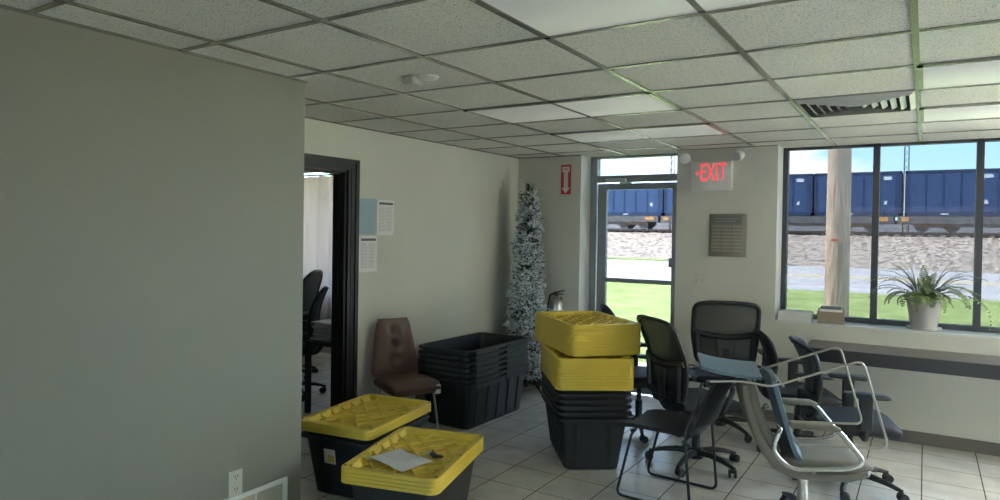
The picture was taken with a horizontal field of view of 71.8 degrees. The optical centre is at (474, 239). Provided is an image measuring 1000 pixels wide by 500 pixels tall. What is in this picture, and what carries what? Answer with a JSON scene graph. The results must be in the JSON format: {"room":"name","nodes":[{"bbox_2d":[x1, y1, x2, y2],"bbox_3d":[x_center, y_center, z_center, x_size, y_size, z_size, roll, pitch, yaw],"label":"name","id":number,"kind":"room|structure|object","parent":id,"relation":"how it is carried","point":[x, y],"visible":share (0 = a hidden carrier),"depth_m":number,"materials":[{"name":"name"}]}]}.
{"room":"office lobby","nodes":[
{"label":"office lobby","id":0,"kind":"room"},
{"bbox_2d":[0,8,304,499],"bbox_3d":[-4.119,0.367,-0.190,1.180,2.382,9.930,1,1,33],"label":"wall","id":1,"kind":"structure","parent":0,"point":[152,197],"depth_m":2.90,"materials":[{"name":"paint"}]},
{"bbox_2d":[228,468,242,497],"bbox_3d":[-1.146,1.170,3.304,0.010,0.125,0.078,1,1,33],"label":"wall outlet","id":2,"kind":"object","parent":1,"relation":"attached to","point":[234,477],"visible":1,"depth_m":3.30,"materials":[{"name":"beige plastic"}]},
{"bbox_2d":[224,476,287,499],"bbox_3d":[-1.221,1.365,3.194,0.012,0.270,0.900,1,1,33],"label":"air vent","id":3,"kind":"object","parent":1,"relation":"in","point":[277,489],"visible":1,"depth_m":3.47,"materials":[{"name":"white plastic"}]},
{"bbox_2d":[0,0,999,158],"bbox_3d":[-0.238,-0.763,-0.143,6.980,0.008,13.860,1,1,33],"label":"grid","id":4,"kind":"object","parent":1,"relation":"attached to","point":[914,12],"depth_m":3.23,"materials":[{"name":"metal"}]},
{"bbox_2d":[320,347,330,353],"bbox_3d":[-3.797,0.298,5.213,4.550,2.382,8.930,1,1,33],"label":"wall","id":5,"kind":"structure","parent":0,"point":[325,349],"depth_m":8.88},
{"bbox_2d":[303,174,332,319],"bbox_3d":[-2.125,0.146,8.819,2.300,1.937,0.094,1,1,33],"label":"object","id":6,"kind":"structure","parent":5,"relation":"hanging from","point":[318,191],"depth_m":8.67,"materials":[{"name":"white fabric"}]},
{"bbox_2d":[304,118,518,400],"bbox_3d":[-0.549,0.337,5.916,0.120,2.382,4.200,1,1,33],"label":"wall","id":7,"kind":"structure","parent":0,"point":[447,264],"depth_m":6.05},
{"bbox_2d":[304,153,359,406],"bbox_3d":[-1.262,0.468,4.819,0.166,2.128,1.122,1,1,33],"label":"door frame","id":8,"kind":"structure","parent":7,"relation":"in","point":[346,172],"depth_m":5.17,"materials":[{"name":"brown metal"}]},
{"bbox_2d":[359,197,376,234],"bbox_3d":[-0.830,-0.174,5.348,0.005,0.311,0.236,1,1,33],"label":"notice sheet","id":9,"kind":"object","parent":7,"relation":"attached to","point":[368,207],"visible":1,"depth_m":5.35,"materials":[{"name":"blue paper"}]},
{"bbox_2d":[360,205,374,228],"bbox_3d":[-0.831,-0.164,5.343,0.001,0.192,0.160,1,1,33],"label":"print","id":10,"kind":"object","parent":9,"relation":"attached to","point":[367,212],"depth_m":5.34},
{"bbox_2d":[359,234,377,273],"bbox_3d":[-0.829,0.116,5.359,0.006,0.311,0.236,1,1,33],"label":"notice sheet","id":11,"kind":"object","parent":7,"relation":"attached to","point":[367,244],"visible":1,"depth_m":5.36,"materials":[{"name":"paper"}]},
{"bbox_2d":[361,244,374,267],"bbox_3d":[-0.828,0.109,5.357,0.002,0.226,0.168,1,1,33],"label":"print","id":12,"kind":"object","parent":11,"relation":"attached to","point":[367,250],"depth_m":5.36},
{"bbox_2d":[377,198,395,236],"bbox_3d":[-0.713,-0.171,5.525,0.006,0.311,0.236,1,1,33],"label":"notice sheet","id":13,"kind":"object","parent":7,"relation":"attached to","point":[385,208],"visible":1,"depth_m":5.52,"materials":[{"name":"paper"}]},
{"bbox_2d":[379,207,392,230],"bbox_3d":[-0.712,-0.178,5.524,0.002,0.226,0.168,1,1,33],"label":"print","id":14,"kind":"object","parent":13,"relation":"attached to","point":[385,213],"depth_m":5.53},
{"bbox_2d":[0,0,999,157],"bbox_3d":[-2.158,-0.987,1.044,11.800,0.350,14.150,1,1,33],"label":"ceiling","id":15,"kind":"structure","parent":0,"point":[428,26],"depth_m":3.06,"materials":[{"name":"tile"}]},
{"bbox_2d":[402,74,438,86],"bbox_3d":[-0.264,-0.796,3.467,0.160,0.042,0.132,1,1,33],"label":"ceiling sensor","id":16,"kind":"object","parent":15,"relation":"attached to","point":[410,80],"visible":1,"depth_m":3.44,"materials":[{"name":"white plastic"}]},
{"bbox_2d":[463,93,682,123],"bbox_3d":[0.604,-0.809,4.329,1.220,0.012,0.610,1,1,33],"label":"recessed light","id":17,"kind":"object","parent":15,"relation":"in","point":[620,105],"visible":0.96,"depth_m":4.30,"materials":[{"name":"plastic"}]},
{"bbox_2d":[471,0,798,39],"bbox_3d":[0.625,-0.779,2.130,1.220,0.012,0.610,1,1,33],"label":"recessed light","id":18,"kind":"object","parent":15,"relation":"in","point":[547,19],"visible":1,"depth_m":2.38,"materials":[{"name":"plastic"}]},
{"bbox_2d":[550,123,729,143],"bbox_3d":[1.271,-0.813,5.350,1.220,0.012,0.610,1,1,33],"label":"recessed light","id":19,"kind":"object","parent":15,"relation":"in","point":[695,130],"visible":0.96,"depth_m":5.33,"materials":[{"name":"plastic"}]},
{"bbox_2d":[794,91,915,117],"bbox_3d":[2.214,-0.775,4.006,0.584,0.024,0.584,1,1,33],"label":"ceiling vent","id":20,"kind":"object","parent":15,"relation":"in","point":[896,101],"visible":1,"depth_m":3.95,"materials":[{"name":"metal"}]},
{"bbox_2d":[917,58,999,90],"bbox_3d":[2.647,-0.760,2.995,1.220,0.012,0.610,1,1,33],"label":"recessed light","id":21,"kind":"object","parent":15,"relation":"in","point":[985,72],"visible":1,"depth_m":3.23,"materials":[{"name":"plastic"}]},
{"bbox_2d":[919,103,999,122],"bbox_3d":[3.314,-0.764,4.017,1.220,0.012,0.610,1,1,33],"label":"recessed light","id":22,"kind":"object","parent":15,"relation":"in","point":[984,111],"visible":1,"depth_m":4.24,"materials":[{"name":"plastic"}]},
{"bbox_2d":[300,352,999,499],"bbox_3d":[-2.203,1.640,1.071,11.800,0.140,14.130,1,1,33],"label":"floor","id":23,"kind":"structure","parent":0,"point":[518,460],"depth_m":4.70,"materials":[{"name":"tile"}]},
{"bbox_2d":[302,269,322,379],"bbox_3d":[-1.988,0.902,7.425,0.653,1.166,0.672,1,1,13],"label":"office chair","id":24,"kind":"object","parent":23,"relation":"on","point":[312,281],"visible":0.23,"depth_m":7.33,"materials":[{"name":"fabric"}]},
{"bbox_2d":[302,285,328,401],"bbox_3d":[-1.736,0.971,6.644,0.626,1.056,0.672,1,1,-2],"label":"office chair","id":25,"kind":"object","parent":23,"relation":"on","point":[315,309],"visible":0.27,"depth_m":6.56,"materials":[{"name":"black plastic"}]},
{"bbox_2d":[304,339,330,412],"bbox_3d":[-1.120,1.200,6.042,0.560,0.635,0.500,1,1,33],"label":"work table","id":26,"kind":"object","parent":23,"relation":"on","point":[308,343],"visible":0.24,"depth_m":5.99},
{"bbox_3d":[-1.181,0.873,6.030,0.400,0.016,0.300,2,1,41],"label":"paper ream","id":27,"kind":"object","parent":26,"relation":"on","visible":0},
{"bbox_2d":[310,336,330,340],"bbox_3d":[-1.175,0.855,5.989,0.400,0.016,0.300,1,1,22],"label":"paper ream","id":28,"kind":"object","parent":27,"relation":"on","point":[314,337],"visible":0.24,"depth_m":5.90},
{"bbox_2d":[312,333,330,338],"bbox_3d":[-1.172,0.836,6.010,0.400,0.016,0.300,2,1,41],"label":"paper ream","id":29,"kind":"object","parent":28,"relation":"on","point":[314,334],"visible":0.15,"depth_m":5.94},
{"bbox_3d":[-1.157,0.818,6.005,0.400,0.016,0.300,2,1,41],"label":"paper ream","id":30,"kind":"object","parent":29,"relation":"on","visible":0},
{"bbox_2d":[313,330,330,333],"bbox_3d":[-1.151,0.800,6.004,0.400,0.016,0.300,1,1,25],"label":"paper ream","id":31,"kind":"object","parent":30,"relation":"on","point":[315,331],"visible":0.15,"depth_m":5.91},
{"bbox_3d":[-1.152,0.781,6.011,0.400,0.016,0.300,1,1,32],"label":"paper ream","id":32,"kind":"object","parent":31,"relation":"on","visible":0},
{"bbox_2d":[312,325,330,329],"bbox_3d":[-1.159,0.763,5.975,0.400,0.016,0.300,1,1,36],"label":"paper ream","id":33,"kind":"object","parent":32,"relation":"on","point":[315,326],"visible":0.18,"depth_m":5.91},
{"bbox_3d":[-1.135,0.745,5.968,0.400,0.016,0.300,2,1,42],"label":"paper ream","id":34,"kind":"object","parent":33,"relation":"on","visible":0},
{"bbox_2d":[311,319,330,325],"bbox_3d":[-1.166,0.726,5.981,0.400,0.016,0.300,1,1,37],"label":"paper ream","id":35,"kind":"object","parent":34,"relation":"on","point":[327,322],"visible":0.29,"depth_m":5.94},
{"bbox_2d":[301,414,428,498],"bbox_3d":[-0.686,1.362,4.427,0.516,0.368,0.770,1,1,25],"label":"storage tote","id":36,"kind":"object","parent":23,"relation":"on","point":[328,454],"visible":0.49,"depth_m":4.14,"materials":[{"name":"plastic"}]},
{"bbox_2d":[308,415,422,441],"bbox_3d":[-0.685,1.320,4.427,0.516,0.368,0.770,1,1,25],"label":"lid","id":37,"kind":"object","parent":36,"relation":"on","point":[422,415],"visible":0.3,"depth_m":4.11,"materials":[{"name":"plastic"}]},
{"bbox_2d":[301,409,430,440],"bbox_3d":[-0.682,1.151,4.424,0.530,0.033,0.784,1,1,25],"label":"lid","id":38,"kind":"object","parent":37,"relation":"on","point":[429,410],"visible":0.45,"depth_m":4.10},
{"bbox_2d":[301,402,430,436],"bbox_3d":[-0.682,1.132,4.424,0.530,0.033,0.784,1,1,25],"label":"lid","id":39,"kind":"object","parent":38,"relation":"on","point":[429,407],"visible":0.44,"depth_m":4.10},
{"bbox_2d":[301,394,430,433],"bbox_3d":[-0.682,1.113,4.424,0.530,0.033,0.784,1,1,25],"label":"lid","id":40,"kind":"object","parent":39,"relation":"on","point":[376,412],"visible":0.98,"depth_m":4.42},
{"bbox_2d":[371,317,440,429],"bbox_3d":[-0.544,1.082,5.277,0.420,0.911,0.501,0,1,-33],"label":"chair","id":41,"kind":"object","parent":23,"relation":"on","point":[394,353],"visible":0.97,"depth_m":5.35,"materials":[{"name":"brown leather"}]},
{"bbox_2d":[352,460,473,499],"bbox_3d":[-0.313,1.378,3.722,0.516,0.368,0.770,1,1,18],"label":"storage tote","id":42,"kind":"object","parent":23,"relation":"on","point":[458,489],"visible":0.27,"depth_m":3.44,"materials":[{"name":"plastic"}]},
{"bbox_2d":[341,448,482,495],"bbox_3d":[-0.310,1.209,3.719,0.530,0.033,0.784,1,1,18],"label":"lid","id":43,"kind":"object","parent":42,"relation":"on","point":[481,450],"visible":0.23,"depth_m":3.37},
{"bbox_2d":[341,444,483,491],"bbox_3d":[-0.310,1.190,3.719,0.530,0.033,0.784,1,1,18],"label":"lid","id":44,"kind":"object","parent":43,"relation":"on","point":[482,445],"visible":0.2,"depth_m":3.37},
{"bbox_2d":[341,437,483,487],"bbox_3d":[-0.310,1.170,3.719,0.530,0.033,0.784,1,1,18],"label":"lid","id":45,"kind":"object","parent":44,"relation":"on","point":[429,485],"visible":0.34,"depth_m":3.37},
{"bbox_2d":[341,426,483,483],"bbox_3d":[-0.309,1.151,3.719,0.530,0.033,0.784,1,1,18],"label":"lid","id":46,"kind":"object","parent":45,"relation":"on","point":[454,446],"visible":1,"depth_m":3.74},
{"bbox_2d":[369,449,431,471],"bbox_3d":[-0.386,1.149,3.598,0.210,0.010,0.280,0,1,-45],"label":"paper sheet","id":47,"kind":"object","parent":46,"relation":"on","point":[401,460],"visible":1,"depth_m":3.58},
{"bbox_2d":[419,450,443,458],"bbox_3d":[-0.236,1.142,3.673,0.101,0.016,0.162,1,1,-22],"label":"ring","id":48,"kind":"object","parent":46,"relation":"on","point":[432,454],"visible":1,"depth_m":3.63,"materials":[{"name":"black plastic"}]},
{"bbox_2d":[425,367,527,429],"bbox_3d":[0.005,1.347,6.009,0.548,0.375,0.974,1,1,34],"label":"storage tote","id":49,"kind":"object","parent":23,"relation":"on","point":[460,406],"visible":0.62,"depth_m":5.68,"materials":[{"name":"plastic"}]},
{"bbox_2d":[419,363,527,384],"bbox_3d":[0.004,1.302,6.009,0.548,0.375,0.974,1,1,34],"label":"storage tote","id":50,"kind":"object","parent":49,"relation":"on","point":[524,366],"visible":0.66,"depth_m":5.64,"materials":[{"name":"plastic"}]},
{"bbox_2d":[439,372,505,384],"bbox_3d":[0.003,1.308,6.009,0.490,0.363,0.916,1,1,34],"label":"tub","id":51,"kind":"object","parent":50,"relation":"in","point":[495,375],"depth_m":5.58,"materials":[{"name":"plastic"}]},
{"bbox_2d":[419,357,527,378],"bbox_3d":[0.004,1.256,6.010,0.548,0.375,0.974,1,1,34],"label":"storage tote","id":52,"kind":"object","parent":50,"relation":"on","point":[524,361],"visible":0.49,"depth_m":5.65,"materials":[{"name":"plastic"}]},
{"bbox_2d":[423,367,505,378],"bbox_3d":[0.004,1.262,6.010,0.490,0.363,0.916,1,1,34],"label":"tub","id":53,"kind":"object","parent":52,"relation":"in","point":[427,370],"depth_m":5.62,"materials":[{"name":"plastic"}]},
{"bbox_2d":[419,352,528,373],"bbox_3d":[0.005,1.211,6.004,0.548,0.375,0.974,1,1,34],"label":"storage tote","id":54,"kind":"object","parent":52,"relation":"on","point":[524,356],"visible":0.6,"depth_m":5.65,"materials":[{"name":"plastic"}]},
{"bbox_2d":[423,362,505,373],"bbox_3d":[0.005,1.217,6.004,0.490,0.363,0.916,1,1,34],"label":"tub","id":55,"kind":"object","parent":54,"relation":"in","point":[425,364],"depth_m":5.61,"materials":[{"name":"plastic"}]},
{"bbox_2d":[419,347,528,367],"bbox_3d":[0.006,1.165,6.003,0.548,0.375,0.974,1,1,34],"label":"storage tote","id":56,"kind":"object","parent":54,"relation":"on","point":[523,351],"visible":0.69,"depth_m":5.65,"materials":[{"name":"plastic"}]},
{"bbox_2d":[423,357,505,367],"bbox_3d":[0.006,1.171,6.003,0.490,0.363,0.916,1,1,34],"label":"tub","id":57,"kind":"object","parent":56,"relation":"in","point":[426,359],"depth_m":5.61,"materials":[{"name":"plastic"}]},
{"bbox_2d":[419,342,527,361],"bbox_3d":[0.004,1.120,6.008,0.548,0.375,0.974,1,1,34],"label":"storage tote","id":58,"kind":"object","parent":56,"relation":"on","point":[523,346],"visible":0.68,"depth_m":5.65,"materials":[{"name":"plastic"}]},
{"bbox_2d":[423,351,505,361],"bbox_3d":[0.004,1.126,6.008,0.490,0.363,0.916,1,1,34],"label":"tub","id":59,"kind":"object","parent":58,"relation":"in","point":[425,353],"depth_m":5.61,"materials":[{"name":"plastic"}]},
{"bbox_2d":[419,332,527,356],"bbox_3d":[0.005,1.075,6.005,0.548,0.375,0.974,1,1,34],"label":"storage tote","id":60,"kind":"object","parent":58,"relation":"on","point":[479,343],"visible":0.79,"depth_m":6.16,"materials":[{"name":"plastic"}]},
{"bbox_2d":[504,183,548,392],"bbox_3d":[0.529,0.484,6.879,0.553,2.094,0.532,1,1,29],"label":"tree","id":61,"kind":"object","parent":23,"relation":"on","point":[527,285],"visible":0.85,"depth_m":6.78,"materials":[{"name":"white plastic"}]},
{"bbox_2d":[541,393,631,469],"bbox_3d":[0.780,1.377,4.978,0.516,0.368,0.770,1,1,-3],"label":"storage tote","id":62,"kind":"object","parent":23,"relation":"on","point":[579,443],"visible":0.7,"depth_m":4.65,"materials":[{"name":"plastic"}]},
{"bbox_2d":[541,387,631,417],"bbox_3d":[0.781,1.335,4.978,0.516,0.368,0.770,1,1,-3],"label":"storage tote","id":63,"kind":"object","parent":62,"relation":"on","point":[557,411],"visible":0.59,"depth_m":4.61,"materials":[{"name":"plastic"}]},
{"bbox_2d":[541,382,631,411],"bbox_3d":[0.781,1.293,4.979,0.516,0.368,0.770,1,1,-3],"label":"storage tote","id":64,"kind":"object","parent":63,"relation":"on","point":[568,408],"visible":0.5,"depth_m":4.62,"materials":[{"name":"plastic"}]},
{"bbox_2d":[542,376,631,404],"bbox_3d":[0.784,1.251,4.979,0.516,0.368,0.770,1,1,-3],"label":"storage tote","id":65,"kind":"object","parent":64,"relation":"on","point":[562,401],"visible":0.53,"depth_m":4.61,"materials":[{"name":"plastic"}]},
{"bbox_2d":[541,371,631,398],"bbox_3d":[0.781,1.209,4.977,0.516,0.368,0.770,1,1,-3],"label":"storage tote","id":66,"kind":"object","parent":65,"relation":"on","point":[563,395],"visible":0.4,"depth_m":4.61,"materials":[{"name":"plastic"}]},
{"bbox_2d":[559,390,625,392],"bbox_3d":[0.782,1.167,4.978,0.516,0.368,0.770,1,1,-3],"label":"storage tote","id":67,"kind":"object","parent":66,"relation":"on","point":[559,390],"visible":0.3,"depth_m":4.62,"materials":[{"name":"plastic"}]},
{"bbox_2d":[541,367,633,390],"bbox_3d":[0.786,0.999,4.976,0.530,0.033,0.784,1,1,-3],"label":"lid","id":68,"kind":"object","parent":67,"relation":"on","point":[555,387],"visible":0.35,"depth_m":4.59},
{"bbox_2d":[541,365,633,387],"bbox_3d":[0.786,0.980,4.975,0.530,0.033,0.784,1,1,-3],"label":"lid","id":69,"kind":"object","parent":68,"relation":"on","point":[554,383],"visible":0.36,"depth_m":4.59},
{"bbox_2d":[541,362,633,384],"bbox_3d":[0.787,0.961,4.975,0.530,0.033,0.784,1,1,-3],"label":"lid","id":70,"kind":"object","parent":69,"relation":"on","point":[551,376],"visible":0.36,"depth_m":4.59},
{"bbox_2d":[541,359,633,381],"bbox_3d":[0.787,0.942,4.975,0.530,0.033,0.784,1,1,-3],"label":"lid","id":71,"kind":"object","parent":70,"relation":"on","point":[547,368],"visible":0.27,"depth_m":4.59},
{"bbox_2d":[541,357,633,378],"bbox_3d":[0.787,0.922,4.974,0.530,0.033,0.784,1,1,-3],"label":"lid","id":72,"kind":"object","parent":71,"relation":"on","point":[546,364],"visible":0.3,"depth_m":4.59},
{"bbox_2d":[541,354,633,375],"bbox_3d":[0.787,0.903,4.974,0.530,0.033,0.784,1,1,-3],"label":"lid","id":73,"kind":"object","parent":72,"relation":"on","point":[549,365],"visible":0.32,"depth_m":4.59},
{"bbox_2d":[541,352,633,373],"bbox_3d":[0.788,0.884,4.974,0.530,0.033,0.784,1,1,-3],"label":"lid","id":74,"kind":"object","parent":73,"relation":"on","point":[543,355],"visible":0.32,"depth_m":4.59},
{"bbox_2d":[541,349,633,370],"bbox_3d":[0.788,0.865,4.974,0.530,0.033,0.784,1,1,-3],"label":"lid","id":75,"kind":"object","parent":74,"relation":"on","point":[546,356],"visible":0.27,"depth_m":4.59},
{"bbox_2d":[541,347,633,367],"bbox_3d":[0.788,0.846,4.973,0.530,0.033,0.784,1,1,-3],"label":"lid","id":76,"kind":"object","parent":75,"relation":"on","point":[544,351],"visible":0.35,"depth_m":4.59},
{"bbox_2d":[541,344,633,364],"bbox_3d":[0.789,0.827,4.973,0.530,0.033,0.784,1,1,-3],"label":"lid","id":77,"kind":"object","parent":76,"relation":"on","point":[542,346],"visible":0.3,"depth_m":4.59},
{"bbox_2d":[541,342,633,361],"bbox_3d":[0.789,0.807,4.973,0.530,0.033,0.784,1,1,-3],"label":"lid","id":78,"kind":"object","parent":77,"relation":"on","point":[557,355],"visible":0.45,"depth_m":4.62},
{"bbox_2d":[535,337,639,356],"bbox_3d":[0.808,0.783,5.080,0.530,0.033,0.784,1,1,-14],"label":"lid","id":79,"kind":"object","parent":78,"relation":"on","point":[537,339],"visible":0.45,"depth_m":4.72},
{"bbox_2d":[535,335,639,353],"bbox_3d":[0.808,0.764,5.080,0.530,0.033,0.784,1,1,-14],"label":"lid","id":80,"kind":"object","parent":79,"relation":"on","point":[536,336],"visible":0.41,"depth_m":4.72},
{"bbox_2d":[535,332,639,350],"bbox_3d":[0.808,0.745,5.079,0.530,0.033,0.784,1,1,-14],"label":"lid","id":81,"kind":"object","parent":80,"relation":"on","point":[538,334],"visible":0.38,"depth_m":4.72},
{"bbox_2d":[535,330,639,347],"bbox_3d":[0.809,0.725,5.079,0.530,0.033,0.784,1,1,-14],"label":"lid","id":82,"kind":"object","parent":81,"relation":"on","point":[536,331],"visible":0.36,"depth_m":4.72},
{"bbox_2d":[535,327,639,344],"bbox_3d":[0.809,0.706,5.079,0.530,0.033,0.784,1,1,-14],"label":"lid","id":83,"kind":"object","parent":82,"relation":"on","point":[538,329],"visible":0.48,"depth_m":4.72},
{"bbox_2d":[535,325,640,341],"bbox_3d":[0.809,0.687,5.079,0.530,0.033,0.784,1,1,-14],"label":"lid","id":84,"kind":"object","parent":83,"relation":"on","point":[536,326],"visible":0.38,"depth_m":4.72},
{"bbox_2d":[535,322,640,338],"bbox_3d":[0.810,0.668,5.078,0.530,0.033,0.784,1,1,-14],"label":"lid","id":85,"kind":"object","parent":84,"relation":"on","point":[538,324],"visible":0.34,"depth_m":4.72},
{"bbox_2d":[535,320,640,335],"bbox_3d":[0.810,0.649,5.078,0.530,0.033,0.784,1,1,-14],"label":"lid","id":86,"kind":"object","parent":85,"relation":"on","point":[536,321],"visible":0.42,"depth_m":4.72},
{"bbox_2d":[535,317,640,333],"bbox_3d":[0.810,0.629,5.078,0.530,0.033,0.784,1,1,-14],"label":"lid","id":87,"kind":"object","parent":86,"relation":"on","point":[536,318],"visible":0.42,"depth_m":4.72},
{"bbox_2d":[535,315,640,330],"bbox_3d":[0.810,0.610,5.077,0.530,0.033,0.784,1,1,-14],"label":"lid","id":88,"kind":"object","parent":87,"relation":"on","point":[537,316],"visible":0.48,"depth_m":4.72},
{"bbox_2d":[535,311,640,327],"bbox_3d":[0.811,0.591,5.077,0.530,0.033,0.784,1,1,-14],"label":"lid","id":89,"kind":"object","parent":88,"relation":"on","point":[573,319],"visible":0.98,"depth_m":5.10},
{"bbox_2d":[559,396,625,398],"bbox_3d":[0.780,1.215,4.977,0.461,0.356,0.715,1,1,-3],"label":"tub","id":90,"kind":"object","parent":66,"relation":"in","point":[563,397],"depth_m":4.62,"materials":[{"name":"plastic"}]},
{"bbox_2d":[559,402,626,404],"bbox_3d":[0.784,1.257,4.979,0.461,0.356,0.715,1,1,-3],"label":"tub","id":91,"kind":"object","parent":65,"relation":"in","point":[562,403],"depth_m":4.62,"materials":[{"name":"plastic"}]},
{"bbox_2d":[559,409,625,411],"bbox_3d":[0.781,1.299,4.979,0.461,0.356,0.715,1,1,-3],"label":"tub","id":92,"kind":"object","parent":64,"relation":"in","point":[567,410],"depth_m":4.62,"materials":[{"name":"plastic"}]},
{"bbox_2d":[559,415,625,417],"bbox_3d":[0.781,1.341,4.978,0.461,0.356,0.715,1,1,-3],"label":"tub","id":93,"kind":"object","parent":63,"relation":"in","point":[559,415],"depth_m":4.62,"materials":[{"name":"plastic"}]},
{"bbox_2d":[600,303,681,442],"bbox_3d":[1.329,1.042,5.586,0.635,1.036,0.672,1,1,-2],"label":"office chair","id":94,"kind":"object","parent":23,"relation":"on","point":[640,372],"visible":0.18,"depth_m":5.53,"materials":[{"name":"black plastic"}]},
{"bbox_2d":[616,375,734,499],"bbox_3d":[1.266,1.183,4.226,0.630,0.790,0.487,1,1,37],"label":"chair","id":95,"kind":"object","parent":23,"relation":"on","point":[685,425],"visible":0.96,"depth_m":4.15,"materials":[{"name":"black plastic"}]},
{"bbox_2d":[636,314,741,477],"bbox_3d":[1.522,1.050,4.786,0.740,1.046,0.632,1,1,-15],"label":"office chair","id":96,"kind":"object","parent":23,"relation":"on","point":[668,367],"visible":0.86,"depth_m":4.66,"materials":[{"name":"fabric"}]},
{"bbox_2d":[683,300,763,442],"bbox_3d":[2.012,1.021,5.638,0.762,1.096,0.666,1,1,13],"label":"office chair","id":97,"kind":"object","parent":23,"relation":"on","point":[730,344],"visible":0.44,"depth_m":5.39,"materials":[{"name":"fabric"}]},
{"bbox_2d":[754,328,841,451],"bbox_3d":[2.434,1.134,5.160,0.643,0.896,0.672,1,1,11],"label":"office chair","id":98,"kind":"object","parent":23,"relation":"on","point":[770,354],"visible":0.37,"depth_m":5.14,"materials":[{"name":"black plastic"}]},
{"bbox_2d":[735,377,873,499],"bbox_3d":[1.800,1.177,3.829,0.653,0.828,0.617,1,1,15],"label":"swivel chair","id":99,"kind":"object","parent":23,"relation":"on","point":[820,464],"visible":0.94,"depth_m":3.66,"materials":[{"name":"grey plastic"}]},
{"bbox_2d":[744,378,780,452],"bbox_3d":[1.595,0.952,3.872,0.178,0.385,0.420,1,1,15],"label":"backrest","id":100,"kind":"object","parent":99,"relation":"on","point":[753,413],"depth_m":3.68,"materials":[{"name":"beige fabric"}]},
{"bbox_2d":[697,346,887,461],"bbox_3d":[1.714,0.893,3.839,0.920,0.552,0.483,1,1,15],"label":"chair","id":101,"kind":"object","parent":99,"relation":"on","point":[722,366],"visible":0.99,"depth_m":3.75,"materials":[{"name":"silver metal"}]},
{"bbox_2d":[778,437,873,473],"bbox_3d":[1.884,1.187,3.796,0.474,0.076,0.430,1,1,15],"label":"seat cushion","id":102,"kind":"object","parent":99,"relation":"on","point":[811,456],"depth_m":3.65,"materials":[{"name":"beige fabric"}]},
{"bbox_2d":[789,335,909,499],"bbox_3d":[2.376,1.121,4.439,0.670,0.940,0.684,1,1,19],"label":"office chair","id":103,"kind":"object","parent":23,"relation":"on","point":[870,425],"visible":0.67,"depth_m":4.32,"materials":[{"name":"fabric"}]},
{"bbox_2d":[518,145,999,442],"bbox_3d":[3.533,0.403,5.538,7.130,2.382,0.370,1,1,33],"label":"wall","id":104,"kind":"structure","parent":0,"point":[933,403],"depth_m":6.04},
{"bbox_2d":[547,290,564,310],"bbox_3d":[0.824,0.746,6.994,0.183,0.475,0.156,1,1,33],"label":"fire extinguisher","id":105,"kind":"object","parent":104,"relation":"attached to","point":[556,304],"visible":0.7,"depth_m":6.95,"materials":[{"name":"metal"}]},
{"bbox_2d":[561,165,570,193],"bbox_3d":[0.926,-0.605,7.012,0.110,0.300,0.007,1,1,33],"label":"arrow sign","id":106,"kind":"object","parent":104,"relation":"attached to","point":[565,169],"visible":1,"depth_m":7.01,"materials":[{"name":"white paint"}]},
{"bbox_2d":[588,153,676,394],"bbox_3d":[1.588,0.355,6.877,0.975,2.382,0.175,1,1,33],"label":"door","id":107,"kind":"structure","parent":104,"relation":"attached to","point":[632,250],"depth_m":6.90,"materials":[{"name":"metal"}]},
{"bbox_2d":[693,273,705,286],"bbox_3d":[2.046,0.372,6.278,0.115,0.120,0.020,1,1,33],"label":"light switch","id":108,"kind":"object","parent":104,"relation":"attached to","point":[699,279],"visible":1,"depth_m":6.28,"materials":[{"name":"beige plastic"}]},
{"bbox_2d":[680,150,744,191],"bbox_3d":[2.113,-0.606,6.167,0.564,0.352,0.123,1,1,33],"label":"exit sign","id":109,"kind":"object","parent":104,"relation":"attached to","point":[718,175],"visible":1,"depth_m":6.16,"materials":[{"name":"white plastic"}]},
{"bbox_2d":[709,214,746,256],"bbox_3d":[2.249,-0.034,6.141,0.318,0.380,0.022,1,1,33],"label":"plaque","id":110,"kind":"object","parent":104,"relation":"attached to","point":[727,232],"visible":1,"depth_m":6.13,"materials":[{"name":"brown metal"}]},
{"bbox_2d":[523,377,999,456],"bbox_3d":[3.349,1.545,5.435,6.980,0.095,0.012,1,1,33],"label":"baseboard","id":111,"kind":"structure","parent":104,"relation":"attached to","point":[928,439],"depth_m":5.29,"materials":[{"name":"plastic"}]},
{"bbox_2d":[775,319,999,339],"bbox_3d":[4.486,0.749,4.905,4.318,0.022,0.350,1,1,33],"label":"sill","id":112,"kind":"structure","parent":104,"relation":"attached to","point":[957,333],"depth_m":5.46,"materials":[{"name":"white paint"}]},
{"bbox_2d":[778,309,812,321],"bbox_3d":[2.750,0.656,5.913,0.260,0.085,0.120,1,1,33],"label":"box","id":113,"kind":"object","parent":112,"relation":"on","point":[783,314],"visible":1,"depth_m":5.87,"materials":[{"name":"cardboard"}]},
{"bbox_2d":[817,308,844,324],"bbox_3d":[2.979,0.644,5.769,0.200,0.119,0.131,1,1,29],"label":"box","id":114,"kind":"object","parent":112,"relation":"on","point":[825,316],"visible":0.98,"depth_m":5.72,"materials":[{"name":"cardboard"}]},
{"bbox_2d":[866,263,992,331],"bbox_3d":[3.513,0.447,5.402,0.844,0.540,0.432,1,1,30],"label":"potted fern","id":115,"kind":"object","parent":112,"relation":"on","point":[924,303],"visible":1,"depth_m":5.38,"materials":[{"name":"green plant"}]},
{"bbox_2d":[906,297,942,328],"bbox_3d":[3.557,0.588,5.463,0.248,0.233,0.248,1,1,33],"label":"pot","id":116,"kind":"object","parent":115,"relation":"attached to","point":[926,317],"depth_m":5.38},
{"bbox_2d":[780,138,999,332],"bbox_3d":[3.649,-0.035,5.586,2.143,1.503,0.100,1,1,33],"label":"window","id":117,"kind":"structure","parent":104,"relation":"attached to","point":[850,213],"depth_m":5.73,"materials":[{"name":"glass"}]},
{"bbox_2d":[808,339,999,379],"bbox_3d":[4.415,1.027,4.462,4.112,0.290,0.469,1,1,33],"label":"shelf","id":118,"kind":"object","parent":104,"relation":"attached to","point":[900,358],"visible":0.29,"depth_m":5.07,"materials":[{"name":"laminate"}]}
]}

